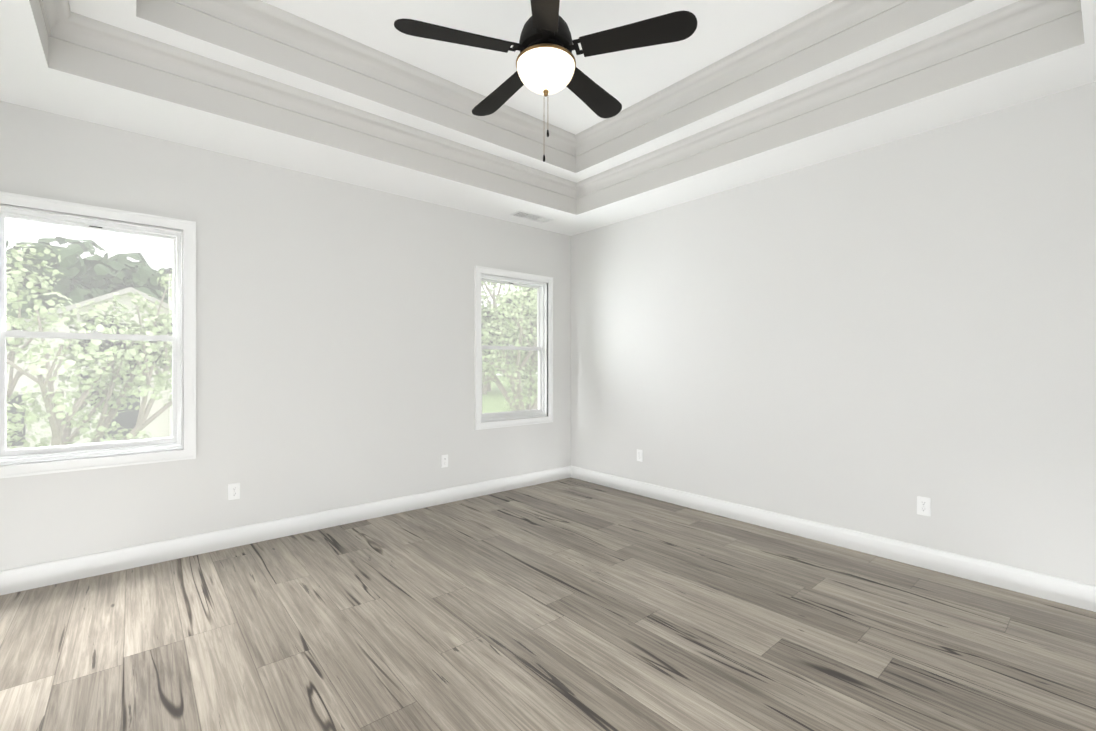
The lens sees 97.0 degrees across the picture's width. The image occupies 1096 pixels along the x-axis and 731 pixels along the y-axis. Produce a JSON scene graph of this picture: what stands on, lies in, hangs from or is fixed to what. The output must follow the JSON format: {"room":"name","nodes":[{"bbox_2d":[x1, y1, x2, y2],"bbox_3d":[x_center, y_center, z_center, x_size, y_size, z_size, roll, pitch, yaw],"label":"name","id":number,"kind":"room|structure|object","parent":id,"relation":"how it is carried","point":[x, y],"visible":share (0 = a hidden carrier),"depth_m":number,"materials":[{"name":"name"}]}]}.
{"room":"empty bedroom","nodes":[
{"label":"empty bedroom","id":0,"kind":"room"},
{"bbox_2d":[0,101,570,570],"bbox_3d":[-1.592,-0.480,4.026,5.050,3.740,0.150,0,0,-41],"label":"wall","id":1,"kind":"structure","parent":0,"point":[334,345],"depth_m":3.65,"materials":[{"name":"paint"}]},
{"bbox_2d":[0,191,195,478],"bbox_3d":[-2.788,-0.169,2.988,0.989,1.584,0.179,0,0,-41],"label":"window","id":2,"kind":"structure","parent":1,"relation":"in","point":[180,444],"depth_m":3.00,"materials":[{"name":"white"}]},
{"bbox_2d":[228,482,239,499],"bbox_3d":[-2.201,0.882,3.401,0.070,0.115,0.009,0,0,-41],"label":"electrical outlet","id":3,"kind":"object","parent":1,"relation":"attached to","point":[233,491],"visible":1,"depth_m":3.40,"materials":[{"name":"white plastic"}]},
{"bbox_2d":[0,465,571,594],"bbox_3d":[-1.539,1.204,3.965,4.750,0.132,0.015,0,0,-41],"label":"baseboard","id":4,"kind":"structure","parent":1,"relation":"attached to","point":[18,579],"depth_m":3.41,"materials":[{"name":"white wood"}]},
{"bbox_2d":[441,454,447,467],"bbox_3d":[-0.952,0.881,4.471,0.070,0.115,0.009,0,0,-41],"label":"electrical outlet","id":5,"kind":"object","parent":1,"relation":"attached to","point":[444,460],"visible":1,"depth_m":4.46,"materials":[{"name":"white plastic"}]},
{"bbox_2d":[474,265,552,429],"bbox_3d":[-0.376,-0.171,5.054,0.989,1.584,0.179,0,0,-41],"label":"window","id":6,"kind":"structure","parent":1,"relation":"in","point":[543,411],"depth_m":5.08,"materials":[{"name":"white"}]},
{"bbox_2d":[0,477,1095,730],"bbox_3d":[-0.047,1.332,2.224,5.050,0.120,4.900,0,0,-41],"label":"floor","id":7,"kind":"structure","parent":0,"point":[570,603],"depth_m":2.28,"materials":[{"name":"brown wood"}]},
{"bbox_2d":[0,0,1095,235],"bbox_3d":[-0.047,-1.741,2.220,4.790,0.545,4.640,0,0,-41],"label":"ceiling","id":8,"kind":"structure","parent":0,"point":[728,94],"depth_m":2.98,"materials":[{"name":"paint"}]},
{"bbox_2d":[510,210,553,222],"bbox_3d":[-0.156,-1.471,4.800,0.420,0.016,0.170,0,0,-41],"label":"ceiling vent","id":9,"kind":"object","parent":8,"relation":"in","point":[529,214],"visible":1,"depth_m":4.80,"materials":[{"name":"white metal"}]},
{"bbox_2d":[394,0,696,161],"bbox_3d":[-0.025,-1.488,2.336,1.305,1.050,1.280,0,0,-41],"label":"fan","id":10,"kind":"object","parent":8,"relation":"hanging from","point":[546,45],"visible":1,"depth_m":2.20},
{"bbox_2d":[571,82,1095,585],"bbox_3d":[1.862,-0.480,3.759,0.150,3.740,4.750,0,0,-41],"label":"wall","id":11,"kind":"structure","parent":0,"point":[875,340],"depth_m":3.23,"materials":[{"name":"paint"}]},
{"bbox_2d":[637,449,642,461],"bbox_3d":[0.899,0.884,4.763,0.009,0.115,0.070,0,0,-41],"label":"electrical outlet","id":12,"kind":"object","parent":11,"relation":"attached to","point":[640,455],"visible":1,"depth_m":4.75,"materials":[{"name":"white plastic"}]},
{"bbox_2d":[572,466,1095,611],"bbox_3d":[1.748,1.204,3.768,0.014,0.132,4.530,0,0,-41],"label":"baseboard","id":13,"kind":"structure","parent":11,"relation":"attached to","point":[1023,581],"depth_m":3.22,"materials":[{"name":"white wood"}]},
{"bbox_2d":[917,496,930,515],"bbox_3d":[2.365,0.886,3.051,0.009,0.115,0.070,0,0,-41],"label":"electrical outlet","id":14,"kind":"object","parent":11,"relation":"attached to","point":[924,506],"visible":1,"depth_m":3.05,"materials":[{"name":"white plastic"}]},
{"label":"outside","id":15,"kind":"structure","parent":0,"visible":0},
{"bbox_2d":[482,375,537,412],"bbox_3d":[-51.941,4.353,66.470,240.000,0.300,159.500,0,0,-41],"label":"ground","id":16,"kind":"structure","parent":15,"point":[488,401],"depth_m":58.35,"materials":[{"name":"green plant"}]},
{"bbox_2d":[6,240,83,321],"bbox_3d":[-37.626,-2.776,31.161,13.084,14.059,11.142,0,0,-41],"label":"tree","id":17,"kind":"object","parent":16,"relation":"on","point":[74,271],"depth_m":30.93,"materials":[{"name":"green plant"}]},
{"bbox_2d":[6,269,172,449],"bbox_3d":[-17.161,0.538,19.968,10.700,7.430,12.080,0,0,-41],"label":"house","id":18,"kind":"structure","parent":16,"relation":"on","point":[61,329],"depth_m":15.32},
{"bbox_2d":[6,243,172,448],"bbox_3d":[-7.250,1.146,7.019,6.002,6.246,5.352,0,0,-41],"label":"tree","id":19,"kind":"object","parent":16,"relation":"on","point":[166,347],"depth_m":7.01,"materials":[{"name":"green plant"}]},
{"bbox_2d":[26,236,172,309],"bbox_3d":[-32.087,-2.777,37.217,11.580,14.049,10.799,0,0,-41],"label":"tree","id":20,"kind":"object","parent":16,"relation":"on","point":[105,272],"depth_m":34.88,"materials":[{"name":"green plant"}]},
{"bbox_2d":[482,353,501,393],"bbox_3d":[-9.262,-1.938,71.859,14.066,12.306,11.830,0,0,-41],"label":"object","id":21,"kind":"object","parent":16,"relation":"on","point":[483,389],"depth_m":70.84,"materials":[{"name":"green plant"}]},
{"bbox_2d":[486,352,510,390],"bbox_3d":[-10.594,-2.325,79.166,12.756,13.058,12.346,0,0,-41],"label":"tree","id":22,"kind":"object","parent":16,"relation":"on","point":[488,386],"depth_m":78.40,"materials":[{"name":"green plant"}]},
{"bbox_2d":[481,281,537,410],"bbox_3d":[-0.507,0.379,13.513,7.000,7.798,7.343,0,0,-41],"label":"tree","id":23,"kind":"object","parent":16,"relation":"on","point":[508,355],"depth_m":11.56,"materials":[{"name":"green plant"}]},
{"bbox_2d":[483,287,537,395],"bbox_3d":[0.163,0.541,20.109,6.858,7.460,7.000,0,0,-41],"label":"tree","id":24,"kind":"object","parent":16,"relation":"on","point":[523,350],"depth_m":19.40,"materials":[{"name":"green plant"}]}
]}

